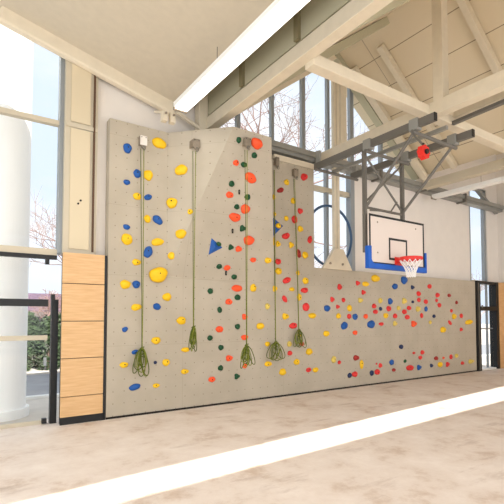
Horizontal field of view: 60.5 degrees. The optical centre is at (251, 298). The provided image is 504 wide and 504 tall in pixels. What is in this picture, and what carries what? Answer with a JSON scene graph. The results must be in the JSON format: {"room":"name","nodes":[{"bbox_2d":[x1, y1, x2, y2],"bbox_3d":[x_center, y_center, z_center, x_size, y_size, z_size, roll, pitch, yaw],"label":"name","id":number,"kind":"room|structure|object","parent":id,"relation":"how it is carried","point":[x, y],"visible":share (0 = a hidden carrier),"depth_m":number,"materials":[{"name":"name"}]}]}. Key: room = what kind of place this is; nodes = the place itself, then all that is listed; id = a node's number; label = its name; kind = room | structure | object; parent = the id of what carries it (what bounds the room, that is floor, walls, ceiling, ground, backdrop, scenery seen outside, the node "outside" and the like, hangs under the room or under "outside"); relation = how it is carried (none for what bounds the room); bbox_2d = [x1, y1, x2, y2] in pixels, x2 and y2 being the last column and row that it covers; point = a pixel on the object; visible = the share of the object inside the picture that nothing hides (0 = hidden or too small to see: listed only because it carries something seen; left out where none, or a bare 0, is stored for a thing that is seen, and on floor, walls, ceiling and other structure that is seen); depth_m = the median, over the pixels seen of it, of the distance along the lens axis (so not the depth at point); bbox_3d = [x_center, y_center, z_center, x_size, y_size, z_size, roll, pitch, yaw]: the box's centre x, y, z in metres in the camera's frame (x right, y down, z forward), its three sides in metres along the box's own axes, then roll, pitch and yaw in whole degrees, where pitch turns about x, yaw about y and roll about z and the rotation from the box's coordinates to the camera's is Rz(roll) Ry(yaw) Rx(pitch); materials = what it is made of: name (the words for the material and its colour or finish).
{"room":"school gymnasium","nodes":[
{"label":"school gymnasium","id":0,"kind":"room"},
{"bbox_2d":[0,0,273,101],"bbox_3d":[-4.690,-5.733,2.276,12.500,3.245,7.820,2,-3,-34],"label":"ceiling","id":1,"kind":"structure","parent":0,"point":[164,46],"depth_m":6.84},
{"bbox_2d":[0,6,174,112],"bbox_3d":[-2.794,-4.174,7.765,3.098,1.029,0.150,2,-3,-34],"label":"roof beam","id":2,"kind":"structure","parent":1,"relation":"attached to","point":[9,19],"depth_m":7.56,"materials":[{"name":"beige wood"}]},
{"bbox_2d":[154,110,175,124],"bbox_3d":[-1.668,-3.479,8.223,0.258,0.389,0.568,2,-3,-34],"label":"spotlight","id":3,"kind":"object","parent":2,"relation":"attached to","point":[164,114],"visible":1,"depth_m":8.04,"materials":[{"name":"metal"}]},
{"bbox_2d":[173,0,309,113],"bbox_3d":[0.495,-3.658,5.038,0.280,0.470,6.340,2,-3,-34],"label":"lamp","id":4,"kind":"object","parent":1,"relation":"hanging from","point":[278,12],"visible":1,"depth_m":5.91,"materials":[{"name":"white plastic"}]},
{"bbox_2d":[0,366,503,503],"bbox_3d":[3.810,1.996,3.213,28.000,0.120,15.600,2,-3,-34],"label":"floor","id":5,"kind":"structure","parent":0,"point":[439,439],"depth_m":5.83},
{"bbox_2d":[0,56,64,259],"bbox_3d":[-5.683,-1.401,6.013,5.630,6.900,0.180,2,-3,-34],"label":"window","id":6,"kind":"structure","parent":5,"relation":"on","point":[5,250],"depth_m":7.49,"materials":[{"name":"beige metal"}]},
{"bbox_2d":[0,259,58,428],"bbox_3d":[-5.634,0.647,5.912,5.495,2.800,0.140,2,-3,-34],"label":"door","id":7,"kind":"structure","parent":6,"relation":"attached to","point":[3,302],"depth_m":7.33,"materials":[{"name":"black metal"}]},
{"bbox_2d":[59,252,106,425],"bbox_3d":[-2.922,0.666,7.489,0.735,2.894,0.160,2,-3,-34],"label":"cladding","id":8,"kind":"object","parent":5,"relation":"on","point":[84,276],"visible":1,"depth_m":7.41,"materials":[{"name":"brown wood"}]},
{"bbox_2d":[60,60,98,254],"bbox_3d":[-3.082,-3.432,7.769,0.550,5.295,0.320,2,-3,-34],"label":"wall panel","id":9,"kind":"object","parent":8,"relation":"on","point":[79,210],"visible":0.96,"depth_m":7.59,"materials":[{"name":"beige wood"}]},
{"bbox_2d":[105,118,476,419],"bbox_3d":[2.663,-0.516,10.783,12.120,5.530,1.150,2,-3,-34],"label":"wall","id":10,"kind":"structure","parent":5,"relation":"on","point":[211,207],"depth_m":8.90,"materials":[{"name":"beige concrete"}]},
{"bbox_2d":[120,362,127,367],"bbox_3d":[-2.305,1.191,7.788,0.157,0.108,0.041,2,-3,-34],"label":"hold","id":11,"kind":"object","parent":10,"relation":"attached to","point":[122,364],"visible":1,"depth_m":7.77,"materials":[{"name":"yellow plastic"}]},
{"bbox_2d":[120,280,130,288],"bbox_3d":[-2.287,-0.267,7.843,0.198,0.168,0.072,2,-3,-34],"label":"hold","id":12,"kind":"object","parent":10,"relation":"attached to","point":[125,284],"visible":1,"depth_m":7.82,"materials":[{"name":"yellow plastic"}]},
{"bbox_2d":[121,233,132,244],"bbox_3d":[-2.275,-1.093,7.884,0.208,0.213,0.074,2,-3,-34],"label":"hold","id":13,"kind":"object","parent":10,"relation":"attached to","point":[126,239],"visible":1,"depth_m":7.86,"materials":[{"name":"yellow plastic"}]},
{"bbox_2d":[123,143,131,153],"bbox_3d":[-2.285,-2.781,7.957,0.164,0.184,0.058,2,-3,-34],"label":"hold","id":14,"kind":"object","parent":10,"relation":"attached to","point":[127,147],"visible":1,"depth_m":7.93,"materials":[{"name":"blue plastic"}]},
{"bbox_2d":[129,384,140,390],"bbox_3d":[-2.132,1.610,7.881,0.216,0.122,0.050,2,-3,-34],"label":"hold","id":15,"kind":"object","parent":10,"relation":"attached to","point":[133,387],"visible":1,"depth_m":7.86,"materials":[{"name":"blue plastic"}]},
{"bbox_2d":[131,304,140,310],"bbox_3d":[-2.123,0.154,7.947,0.193,0.130,0.051,2,-3,-34],"label":"hold","id":16,"kind":"object","parent":10,"relation":"attached to","point":[134,307],"visible":0.95,"depth_m":7.93,"materials":[{"name":"yellow plastic"}]},
{"bbox_2d":[132,281,139,287],"bbox_3d":[-2.126,-0.270,7.962,0.150,0.147,0.053,2,-3,-34],"label":"hold","id":17,"kind":"object","parent":10,"relation":"attached to","point":[136,284],"visible":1,"depth_m":7.94,"materials":[{"name":"blue plastic"}]},
{"bbox_2d":[132,259,140,264],"bbox_3d":[-2.127,-0.682,7.983,0.169,0.122,0.046,2,-3,-34],"label":"hold","id":18,"kind":"object","parent":10,"relation":"attached to","point":[135,261],"visible":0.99,"depth_m":7.96,"materials":[{"name":"yellow plastic"}]},
{"bbox_2d":[133,169,140,177],"bbox_3d":[-2.131,-2.343,8.046,0.147,0.164,0.053,2,-3,-34],"label":"hold","id":19,"kind":"object","parent":10,"relation":"attached to","point":[137,173],"visible":1,"depth_m":8.03,"materials":[{"name":"blue plastic"}]},
{"bbox_2d":[133,193,140,199],"bbox_3d":[-2.127,-1.917,8.033,0.159,0.137,0.048,2,-3,-34],"label":"hold","id":20,"kind":"object","parent":10,"relation":"attached to","point":[137,196],"visible":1,"depth_m":8.01,"materials":[{"name":"yellow plastic"}]},
{"bbox_2d":[138,135,146,149],"bbox_3d":[-2.072,-2.904,8.138,0.134,0.282,0.241,2,-3,-34],"label":"anchor","id":21,"kind":"object","parent":10,"relation":"attached to","point":[142,139],"visible":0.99,"depth_m":8.05,"materials":[{"name":"silver metal"}]},
{"bbox_2d":[132,149,148,376],"bbox_3d":[-2.018,-0.681,7.938,0.329,4.210,0.101,2,-3,-34],"label":"rope","id":22,"kind":"object","parent":21,"relation":"hanging from","point":[141,349],"visible":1,"depth_m":7.91,"materials":[{"name":"green fabric"}]},
{"bbox_2d":[144,215,150,222],"bbox_3d":[-1.960,-1.512,8.124,0.130,0.152,0.055,2,-3,-34],"label":"hold","id":23,"kind":"object","parent":10,"relation":"attached to","point":[147,218],"visible":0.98,"depth_m":8.11,"materials":[{"name":"yellow plastic"}]},
{"bbox_2d":[144,246,152,257],"bbox_3d":[-1.945,-0.886,8.107,0.182,0.225,0.057,2,-3,-34],"label":"hold","id":24,"kind":"object","parent":10,"relation":"attached to","point":[148,251],"visible":0.91,"depth_m":8.09,"materials":[{"name":"blue plastic"}]},
{"bbox_2d":[144,170,152,180],"bbox_3d":[-1.951,-2.341,8.157,0.182,0.206,0.070,2,-3,-34],"label":"hold","id":25,"kind":"object","parent":10,"relation":"attached to","point":[148,174],"visible":0.94,"depth_m":8.14,"materials":[{"name":"yellow plastic"}]},
{"bbox_2d":[151,337,160,343],"bbox_3d":[-1.803,0.787,8.139,0.184,0.137,0.049,2,-3,-34],"label":"hold","id":26,"kind":"object","parent":10,"relation":"attached to","point":[155,340],"visible":1,"depth_m":8.12,"materials":[{"name":"yellow plastic"}]},
{"bbox_2d":[153,303,160,309],"bbox_3d":[-1.789,0.145,8.174,0.151,0.132,0.051,2,-3,-34],"label":"hold","id":27,"kind":"object","parent":10,"relation":"attached to","point":[156,306],"visible":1,"depth_m":8.15,"materials":[{"name":"blue plastic"}]},
{"bbox_2d":[151,238,163,245],"bbox_3d":[-1.783,-1.089,8.223,0.254,0.156,0.061,2,-3,-34],"label":"hold","id":28,"kind":"object","parent":10,"relation":"attached to","point":[157,241],"visible":1,"depth_m":8.20,"materials":[{"name":"yellow plastic"}]},
{"bbox_2d":[152,215,162,224],"bbox_3d":[-1.793,-1.511,8.237,0.198,0.179,0.056,2,-3,-34],"label":"hold","id":29,"kind":"object","parent":10,"relation":"attached to","point":[156,218],"visible":1,"depth_m":8.22,"materials":[{"name":"blue plastic"}]},
{"bbox_2d":[149,267,167,282],"bbox_3d":[-1.753,-0.463,8.169,0.374,0.304,0.104,2,-3,-34],"label":"hold","id":30,"kind":"object","parent":10,"relation":"attached to","point":[158,274],"visible":1,"depth_m":8.13,"materials":[{"name":"yellow plastic"}]},
{"bbox_2d":[152,137,165,148],"bbox_3d":[-1.771,-3.007,8.302,0.292,0.199,0.077,2,-3,-34],"label":"hold","id":31,"kind":"object","parent":10,"relation":"attached to","point":[157,142],"visible":1,"depth_m":8.27,"materials":[{"name":"yellow plastic"}]},
{"bbox_2d":[162,359,169,365],"bbox_3d":[-1.631,1.215,8.236,0.149,0.136,0.050,2,-3,-34],"label":"hold","id":32,"kind":"object","parent":10,"relation":"attached to","point":[165,362],"visible":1,"depth_m":8.22,"materials":[{"name":"yellow plastic"}]},
{"bbox_2d":[162,293,170,300],"bbox_3d":[-1.622,-0.039,8.285,0.181,0.160,0.066,2,-3,-34],"label":"hold","id":33,"kind":"object","parent":10,"relation":"attached to","point":[166,296],"visible":1,"depth_m":8.27,"materials":[{"name":"yellow plastic"}]},
{"bbox_2d":[168,252,173,259],"bbox_3d":[-1.566,-0.834,8.301,0.142,0.150,0.053,-1,-2,12],"label":"hold","id":34,"kind":"object","parent":10,"relation":"attached to","point":[171,254],"visible":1,"depth_m":8.29,"materials":[{"name":"yellow plastic"}]},
{"bbox_2d":[166,198,176,208],"bbox_3d":[-1.556,-1.859,8.330,0.221,0.212,0.076,-1,-2,12],"label":"hold","id":35,"kind":"object","parent":10,"relation":"attached to","point":[171,202],"visible":1,"depth_m":8.31,"materials":[{"name":"yellow plastic"}]},
{"bbox_2d":[175,229,186,238],"bbox_3d":[-1.369,-1.250,8.267,0.222,0.187,0.073,-1,-2,12],"label":"hold","id":36,"kind":"object","parent":10,"relation":"attached to","point":[181,233],"visible":1,"depth_m":8.25,"materials":[{"name":"yellow plastic"}]},
{"bbox_2d":[176,317,185,324],"bbox_3d":[-1.378,0.420,8.436,0.198,0.159,0.058,2,-3,-34],"label":"hold","id":37,"kind":"object","parent":10,"relation":"attached to","point":[181,320],"visible":1,"depth_m":8.42,"materials":[{"name":"yellow plastic"}]},
{"bbox_2d":[175,164,187,174],"bbox_3d":[-1.373,-2.501,8.316,0.256,0.209,0.080,-1,-2,12],"label":"hold","id":38,"kind":"object","parent":10,"relation":"attached to","point":[181,169],"visible":1,"depth_m":8.30,"materials":[{"name":"yellow plastic"}]},
{"bbox_2d":[189,138,199,151],"bbox_3d":[-1.107,-2.921,8.316,0.144,0.260,0.241,2,-3,-34],"label":"anchor","id":39,"kind":"object","parent":10,"relation":"attached to","point":[195,143],"visible":0.99,"depth_m":8.23,"materials":[{"name":"metal"}]},
{"bbox_2d":[188,151,196,351],"bbox_3d":[-1.097,-0.912,8.093,0.173,3.788,0.102,2,-3,-34],"label":"rope","id":40,"kind":"object","parent":39,"relation":"hanging from","point":[193,336],"visible":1,"depth_m":8.06,"materials":[{"name":"green fabric"}]},
{"bbox_2d":[195,93,207,129],"bbox_3d":[-1.049,-4.689,9.001,0.200,2.880,0.200,2,-3,-34],"label":"column","id":41,"kind":"structure","parent":10,"relation":"on","point":[201,107],"depth_m":8.89,"materials":[{"name":"beige wood"}]},
{"bbox_2d":[176,111,202,129],"bbox_3d":[-1.253,-3.579,8.720,0.616,0.290,0.070,2,-3,-34],"label":"roof beam","id":42,"kind":"structure","parent":41,"relation":"attached to","point":[179,114],"depth_m":8.68,"materials":[{"name":"beige wood"}]},
{"bbox_2d":[209,238,221,253],"bbox_3d":[-0.723,-1.045,8.709,0.288,0.328,0.109,2,-3,-34],"label":"volume","id":43,"kind":"object","parent":10,"relation":"attached to","point":[213,246],"visible":1,"depth_m":8.65,"materials":[{"name":"blue plastic"}]},
{"bbox_2d":[229,213,240,221],"bbox_3d":[-0.342,-1.648,8.714,0.266,0.170,0.095,2,-3,-34],"label":"hold","id":44,"kind":"object","parent":10,"relation":"attached to","point":[234,217],"visible":1,"depth_m":8.69,"materials":[{"name":"orange plastic"}]},
{"bbox_2d":[232,285,241,291],"bbox_3d":[-0.308,-0.227,9.182,0.266,0.146,0.064,2,-3,-34],"label":"hold","id":45,"kind":"object","parent":10,"relation":"attached to","point":[236,288],"visible":1,"depth_m":9.16,"materials":[{"name":"orange plastic"}]},
{"bbox_2d":[241,204,249,213],"bbox_3d":[-0.124,-1.833,8.786,0.214,0.191,0.107,2,-3,-34],"label":"hold","id":46,"kind":"object","parent":10,"relation":"attached to","point":[243,205],"visible":0.93,"depth_m":8.74,"materials":[{"name":"orange plastic"}]},
{"bbox_2d":[242,137,250,149],"bbox_3d":[-0.126,-2.980,8.401,0.134,0.261,0.241,2,-3,-34],"label":"anchor","id":47,"kind":"object","parent":10,"relation":"attached to","point":[246,141],"visible":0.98,"depth_m":8.31,"materials":[{"name":"metal"}]},
{"bbox_2d":[240,173,254,368],"bbox_3d":[-0.097,-0.774,8.186,0.330,4.156,0.112,2,-3,-34],"label":"rope","id":48,"kind":"object","parent":47,"relation":"hanging from","point":[245,355],"visible":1,"depth_m":8.12,"materials":[{"name":"green fabric"}]},
{"bbox_2d":[244,236,254,244],"bbox_3d":[-0.055,-1.227,9.042,0.262,0.196,0.108,2,-3,-34],"label":"hold","id":49,"kind":"object","parent":10,"relation":"attached to","point":[248,240],"visible":1,"depth_m":8.99,"materials":[{"name":"orange plastic"}]},
{"bbox_2d":[246,172,255,182],"bbox_3d":[-0.018,-2.428,8.649,0.268,0.197,0.106,2,-3,-34],"label":"hold","id":50,"kind":"object","parent":10,"relation":"attached to","point":[250,177],"visible":0.95,"depth_m":8.61,"materials":[{"name":"orange plastic"}]},
{"bbox_2d":[251,138,262,149],"bbox_3d":[0.108,-3.062,8.508,0.271,0.203,0.123,2,-3,-34],"label":"hold","id":51,"kind":"object","parent":10,"relation":"attached to","point":[256,143],"visible":1,"depth_m":8.46,"materials":[{"name":"orange plastic"}]},
{"bbox_2d":[256,323,263,328],"bbox_3d":[0.199,0.596,9.487,0.203,0.144,0.067,2,-3,-34],"label":"hold","id":52,"kind":"object","parent":10,"relation":"attached to","point":[259,325],"visible":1,"depth_m":9.46,"materials":[{"name":"yellow plastic"}]},
{"bbox_2d":[266,170,284,360],"bbox_3d":[0.521,-0.763,9.644,0.519,4.292,0.098,2,-3,-34],"label":"rope","id":53,"kind":"object","parent":10,"relation":"hanging from","point":[275,343],"visible":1,"depth_m":9.62,"materials":[{"name":"fabric"}]},
{"bbox_2d":[273,157,278,168],"bbox_3d":[0.532,-3.082,9.904,0.090,0.296,0.241,2,-3,-34],"label":"anchor","id":54,"kind":"object","parent":10,"relation":"attached to","point":[276,159],"visible":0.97,"depth_m":9.82,"materials":[{"name":"metal"}]},
{"bbox_2d":[273,218,282,235],"bbox_3d":[0.613,-1.639,9.868,0.282,0.423,0.050,2,-3,-34],"label":"volume","id":55,"kind":"object","parent":10,"relation":"attached to","point":[275,220],"visible":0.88,"depth_m":9.82,"materials":[{"name":"blue plastic"}]},
{"bbox_2d":[283,277,290,283],"bbox_3d":[0.811,-0.429,9.952,0.234,0.154,0.052,2,-3,-34],"label":"hold","id":56,"kind":"object","parent":10,"relation":"attached to","point":[287,279],"visible":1,"depth_m":9.93,"materials":[{"name":"red plastic"}]},
{"bbox_2d":[292,168,298,179],"bbox_3d":[0.988,-2.918,10.205,0.126,0.277,0.241,2,-3,-34],"label":"anchor","id":57,"kind":"object","parent":10,"relation":"attached to","point":[295,172],"visible":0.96,"depth_m":10.12,"materials":[{"name":"metal"}]},
{"bbox_2d":[293,179,306,347],"bbox_3d":[1.101,-0.828,10.046,0.368,3.927,0.096,1,-3,-24],"label":"rope","id":58,"kind":"object","parent":57,"relation":"hanging from","point":[298,330],"visible":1,"depth_m":10.00,"materials":[{"name":"green fabric"}]},
{"bbox_2d":[301,173,307,180],"bbox_3d":[1.265,-2.927,10.360,0.205,0.176,0.057,2,-3,-34],"label":"hold","id":59,"kind":"object","parent":10,"relation":"attached to","point":[304,177],"visible":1,"depth_m":10.33,"materials":[{"name":"red plastic"}]},
{"bbox_2d":[303,303,309,310],"bbox_3d":[1.300,0.188,10.249,0.211,0.198,0.064,2,-3,-34],"label":"hold","id":60,"kind":"object","parent":10,"relation":"attached to","point":[306,306],"visible":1,"depth_m":10.22,"materials":[{"name":"red plastic"}]},
{"bbox_2d":[322,81,351,270],"bbox_3d":[2.125,-3.339,11.000,1.012,5.210,0.185,2,-3,-34],"label":"steel column","id":61,"kind":"structure","parent":10,"relation":"on","point":[337,259],"depth_m":10.98,"materials":[{"name":"beige"}]},
{"bbox_2d":[341,322,347,329],"bbox_3d":[2.352,0.675,10.942,0.228,0.202,0.060,2,-3,-34],"label":"hold","id":62,"kind":"object","parent":10,"relation":"attached to","point":[344,325],"visible":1,"depth_m":10.91,"materials":[{"name":"blue plastic"}]},
{"bbox_2d":[367,320,374,327],"bbox_3d":[3.188,0.673,11.500,0.284,0.212,0.071,2,-3,-34],"label":"hold","id":63,"kind":"object","parent":10,"relation":"attached to","point":[370,324],"visible":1,"depth_m":11.47,"materials":[{"name":"blue plastic"}]},
{"bbox_2d":[371,275,379,281],"bbox_3d":[3.364,-0.562,11.665,0.337,0.195,0.079,2,-3,-34],"label":"hold","id":64,"kind":"object","parent":10,"relation":"attached to","point":[375,278],"visible":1,"depth_m":11.62,"materials":[{"name":"yellow plastic"}]},
{"bbox_2d":[314,112,474,277],"bbox_3d":[3.020,-1.922,9.175,1.930,2.993,3.110,2,-3,-34],"label":"basketball hoop","id":65,"kind":"object","parent":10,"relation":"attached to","point":[393,244],"visible":1,"depth_m":8.84,"materials":[{"name":"grey metal"}]},
{"bbox_2d":[411,133,429,160],"bbox_3d":[2.963,-2.713,7.635,0.262,0.560,0.317,2,-3,-34],"label":"reel","id":66,"kind":"object","parent":65,"relation":"hanging from","point":[423,152],"visible":1,"depth_m":7.52,"materials":[{"name":"red metal"}]},
{"bbox_2d":[401,276,407,283],"bbox_3d":[4.376,-0.534,12.348,0.280,0.234,0.078,2,-3,-34],"label":"hold","id":67,"kind":"object","parent":10,"relation":"attached to","point":[404,279],"visible":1,"depth_m":12.30,"materials":[{"name":"blue plastic"}]},
{"bbox_2d":[208,0,350,115],"bbox_3d":[1.128,-5.091,6.074,0.100,2.320,7.550,2,-3,-34],"label":"wall","id":68,"kind":"structure","parent":0,"point":[314,13],"depth_m":7.08,"materials":[{"name":"beige"}]},
{"bbox_2d":[239,60,244,87],"bbox_3d":[-0.183,-5.016,7.873,0.060,2.320,0.100,2,-3,-34],"label":"trim","id":69,"kind":"structure","parent":68,"relation":"attached to","point":[242,65],"depth_m":7.80,"materials":[{"name":"brown wood"}]},
{"bbox_2d":[293,9,300,42],"bbox_3d":[0.684,-5.070,6.589,0.060,2.320,0.100,2,-3,-34],"label":"trim","id":70,"kind":"structure","parent":68,"relation":"attached to","point":[297,17],"depth_m":6.52,"materials":[{"name":"brown wood"}]},
{"bbox_2d":[96,78,498,282],"bbox_3d":[3.037,-2.004,11.937,14.320,8.600,0.200,2,-3,-34],"label":"wall","id":71,"kind":"structure","parent":0,"point":[446,223],"depth_m":13.22,"materials":[{"name":"white paint"}]},
{"bbox_2d":[235,53,503,270],"bbox_3d":[4.030,-3.546,12.388,12.040,5.920,0.610,2,-3,-34],"label":"window","id":72,"kind":"structure","parent":71,"relation":"in","point":[374,108],"depth_m":11.56,"materials":[{"name":"grey metal"}]},
{"bbox_2d":[314,204,352,264],"bbox_3d":[1.992,-1.609,11.034,1.616,1.616,0.066,2,-3,-34],"label":"ring","id":73,"kind":"object","parent":72,"relation":"attached to","point":[325,205],"visible":0.57,"depth_m":11.33,"materials":[{"name":"blue"}]},
{"bbox_2d":[338,62,346,160],"bbox_3d":[2.347,-4.827,11.324,0.220,2.690,0.160,2,-3,-34],"label":"column","id":74,"kind":"structure","parent":72,"relation":"attached to","point":[342,89],"depth_m":11.24,"materials":[{"name":"beige wood"}]},
{"bbox_2d":[321,69,503,160],"bbox_3d":[3.689,-3.560,7.740,0.200,0.260,7.550,2,-3,-34],"label":"roof beam","id":75,"kind":"structure","parent":72,"relation":"attached to","point":[493,84],"depth_m":7.80,"materials":[{"name":"beige wood"}]},
{"bbox_2d":[305,55,503,152],"bbox_3d":[5.802,-3.471,9.881,11.900,0.180,0.200,2,-3,-34],"label":"roof beam","id":76,"kind":"structure","parent":75,"relation":"attached to","point":[321,66],"depth_m":7.48,"materials":[{"name":"beige wood"}]},
{"bbox_2d":[452,99,503,125],"bbox_3d":[4.371,-3.496,7.845,0.090,0.060,1.626,1,-3,-31],"label":"track","id":77,"kind":"object","parent":76,"relation":"attached to","point":[501,102],"visible":1,"depth_m":8.05,"materials":[{"name":"grey metal"}]},
{"bbox_2d":[454,91,503,118],"bbox_3d":[5.234,-3.720,6.797,0.200,0.160,4.250,2,-3,-34],"label":"roof beam","id":78,"kind":"structure","parent":76,"relation":"attached to","point":[483,103],"depth_m":8.09,"materials":[{"name":"beige wood"}]},
{"bbox_2d":[431,0,448,100],"bbox_3d":[3.508,-4.871,8.064,0.200,2.406,0.200,2,-3,-34],"label":"post","id":79,"kind":"object","parent":75,"relation":"on","point":[439,7],"visible":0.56,"depth_m":7.98,"materials":[{"name":"beige wood"}]},
{"bbox_2d":[422,158,503,189],"bbox_3d":[7.130,-3.503,10.060,0.250,0.220,7.550,2,-3,-34],"label":"roof beam","id":80,"kind":"structure","parent":71,"relation":"attached to","point":[497,165],"depth_m":11.80,"materials":[{"name":"beige wood"}]},
{"bbox_2d":[469,189,497,280],"bbox_3d":[8.133,-2.246,15.248,1.618,3.320,0.330,2,-3,-34],"label":"window","id":81,"kind":"structure","parent":71,"relation":"in","point":[481,193],"depth_m":15.42,"materials":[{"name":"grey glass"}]},
{"bbox_2d":[475,281,499,370],"bbox_3d":[8.051,0.911,14.880,1.420,3.020,0.290,2,-3,-34],"label":"door","id":82,"kind":"structure","parent":71,"relation":"in","point":[493,308],"depth_m":15.07,"materials":[{"name":"black metal"}]},
{"bbox_2d":[492,283,503,367],"bbox_3d":[8.843,0.936,15.468,0.550,3.020,0.240,2,-3,-34],"label":"cladding","id":83,"kind":"object","parent":71,"relation":"attached to","point":[500,285],"depth_m":15.34,"materials":[{"name":"brown wood"}]},
{"bbox_2d":[332,0,503,179],"bbox_3d":[6.327,-5.151,9.799,12.800,3.010,8.000,2,-3,-34],"label":"ceiling","id":84,"kind":"structure","parent":0,"point":[407,37],"depth_m":10.27,"materials":[{"name":"beige wood"}]},
{"bbox_2d":[207,0,393,128],"bbox_3d":[1.136,-3.752,6.024,0.200,0.240,7.550,2,-3,-34],"label":"roof beam","id":85,"kind":"structure","parent":84,"relation":"attached to","point":[354,13],"depth_m":6.50,"materials":[{"name":"beige wood"}]},
{"bbox_2d":[269,17,389,91],"bbox_3d":[1.652,-5.063,8.812,3.440,2.667,0.140,2,-3,-34],"label":"rafter","id":86,"kind":"object","parent":84,"relation":"attached to","point":[333,50],"visible":0.62,"depth_m":8.98,"materials":[{"name":"beige wood"}]},
{"bbox_2d":[348,0,409,33],"bbox_3d":[2.771,-5.132,7.155,3.440,2.667,0.140,2,-3,-34],"label":"rafter","id":87,"kind":"object","parent":84,"relation":"attached to","point":[394,4],"visible":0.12,"depth_m":6.56,"materials":[{"name":"beige wood"}]},
{"bbox_2d":[395,136,429,181],"bbox_3d":[4.456,-4.071,12.172,1.655,1.322,0.160,2,-3,-34],"label":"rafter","id":88,"kind":"object","parent":84,"relation":"attached to","point":[400,139],"visible":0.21,"depth_m":12.28,"materials":[{"name":"beige wood"}]},
{"bbox_2d":[377,43,457,168],"bbox_3d":[4.378,-4.904,11.249,3.190,2.477,0.140,2,-3,-34],"label":"rafter","id":89,"kind":"object","parent":84,"relation":"attached to","point":[382,49],"visible":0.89,"depth_m":10.84,"materials":[{"name":"beige wood"}]},
{"bbox_2d":[431,176,503,199],"bbox_3d":[7.514,-3.391,10.237,0.260,0.470,7.120,2,-3,-34],"label":"lamp","id":90,"kind":"object","parent":84,"relation":"hanging from","point":[499,180],"visible":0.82,"depth_m":12.17,"materials":[{"name":"white plastic"}]},
{"bbox_2d":[456,0,502,73],"bbox_3d":[5.496,-4.973,9.592,3.190,2.477,0.140,2,-3,-34],"label":"rafter","id":91,"kind":"object","parent":84,"relation":"attached to","point":[465,6],"visible":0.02,"depth_m":9.12,"materials":[{"name":"beige wood"}]},
{"bbox_2d":[496,153,503,282],"bbox_3d":[11.901,-2.212,11.760,0.230,9.000,10.420,2,-3,-34],"label":"wall","id":92,"kind":"structure","parent":0,"point":[500,187],"depth_m":15.79,"materials":[{"name":"white paint"}]},
{"label":"outside","id":93,"kind":"structure","parent":0,"visible":0},
{"bbox_2d":[26,354,489,399],"bbox_3d":[18.496,3.072,26.121,180.000,0.240,0.200,2,-3,-34],"label":"kerb","id":94,"kind":"object","parent":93,"point":[42,395],"depth_m":10.22,"materials":[{"name":"white concrete"}]},
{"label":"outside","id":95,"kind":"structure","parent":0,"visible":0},
{"bbox_2d":[0,356,490,424],"bbox_3d":[19.335,3.050,24.878,180.000,0.180,3.000,2,-3,-34],"label":"pavement","id":96,"kind":"structure","parent":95,"point":[38,408],"depth_m":8.98,"materials":[{"name":"grey concrete"}]},
{"bbox_2d":[0,24,33,421],"bbox_3d":[-4.879,-5.784,8.658,1.040,16.120,1.040,2,-3,-34],"label":"round column","id":97,"kind":"structure","parent":96,"relation":"on","point":[16,51],"depth_m":8.22,"materials":[{"name":"white paint"}]},
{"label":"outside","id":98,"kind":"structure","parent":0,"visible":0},
{"bbox_2d":[26,344,489,395],"bbox_3d":[17.098,3.218,28.190,180.000,0.160,5.000,2,-3,-34],"label":"road","id":99,"kind":"structure","parent":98,"point":[38,384],"depth_m":12.75,"materials":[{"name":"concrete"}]},
{"bbox_2d":[29,186,61,266],"bbox_3d":[-5.912,-0.841,17.043,7.378,7.120,5.587,0,-2,-8],"label":"bare tree","id":100,"kind":"object","parent":99,"relation":"on","point":[33,212],"visible":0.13,"depth_m":16.73,"materials":[{"name":"brown plant"}]},
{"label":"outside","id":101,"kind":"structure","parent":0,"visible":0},
{"bbox_2d":[27,324,489,374],"bbox_3d":[-15.447,5.200,76.399,180.000,0.180,111.400,2,-3,-34],"label":"verge","id":102,"kind":"structure","parent":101,"point":[33,371],"depth_m":16.45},
{"bbox_2d":[27,325,33,370],"bbox_3d":[-8.312,1.591,15.349,1.012,2.031,1.006,2,-3,-34],"label":"shrub","id":103,"kind":"object","parent":102,"relation":"on","point":[29,348],"visible":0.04,"depth_m":15.37,"materials":[{"name":"green plant"}]},
{"bbox_2d":[27,310,38,367],"bbox_3d":[-8.474,1.587,16.447,1.024,2.339,1.003,2,-3,-34],"label":"shrub","id":104,"kind":"object","parent":102,"relation":"on","point":[32,323],"visible":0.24,"depth_m":16.28,"materials":[{"name":"green plant"}]},
{"bbox_2d":[28,293,60,340],"bbox_3d":[-16.792,1.454,32.427,7.400,3.800,5.800,2,-3,-34],"label":"house","id":105,"kind":"structure","parent":102,"relation":"on","point":[30,295],"depth_m":31.81,"materials":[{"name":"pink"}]},
{"bbox_2d":[29,289,60,320],"bbox_3d":[-13.065,1.250,28.476,3.463,3.922,3.050,0,-2,6],"label":"bare tree","id":106,"kind":"object","parent":102,"relation":"on","point":[48,308],"visible":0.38,"depth_m":27.79,"materials":[{"name":"brown plant"}]},
{"bbox_2d":[34,315,60,370],"bbox_3d":[-7.469,1.639,15.899,1.009,2.136,1.007,2,-3,-34],"label":"shrub","id":107,"kind":"object","parent":102,"relation":"on","point":[44,329],"visible":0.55,"depth_m":15.65,"materials":[{"name":"green plant"}]},
{"bbox_2d":[49,313,60,347],"bbox_3d":[-7.559,1.650,17.062,1.019,2.308,0.994,2,-3,-34],"label":"shrub","id":108,"kind":"object","parent":102,"relation":"on","point":[59,315],"visible":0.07,"depth_m":16.91,"materials":[{"name":"green plant"}]},
{"bbox_2d":[220,76,395,267],"bbox_3d":[1.471,-4.724,21.084,14.964,15.214,9.643,2,-3,-37],"label":"bare tree","id":109,"kind":"object","parent":102,"relation":"on","point":[282,95],"visible":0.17,"depth_m":21.16,"materials":[{"name":"brown plant"}]},
{"bbox_2d":[471,267,487,318],"bbox_3d":[19.599,0.476,36.640,6.511,6.126,4.307,0,-2,-6],"label":"bare tree","id":110,"kind":"object","parent":102,"relation":"on","point":[482,287],"visible":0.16,"depth_m":35.88,"materials":[{"name":"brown plant"}]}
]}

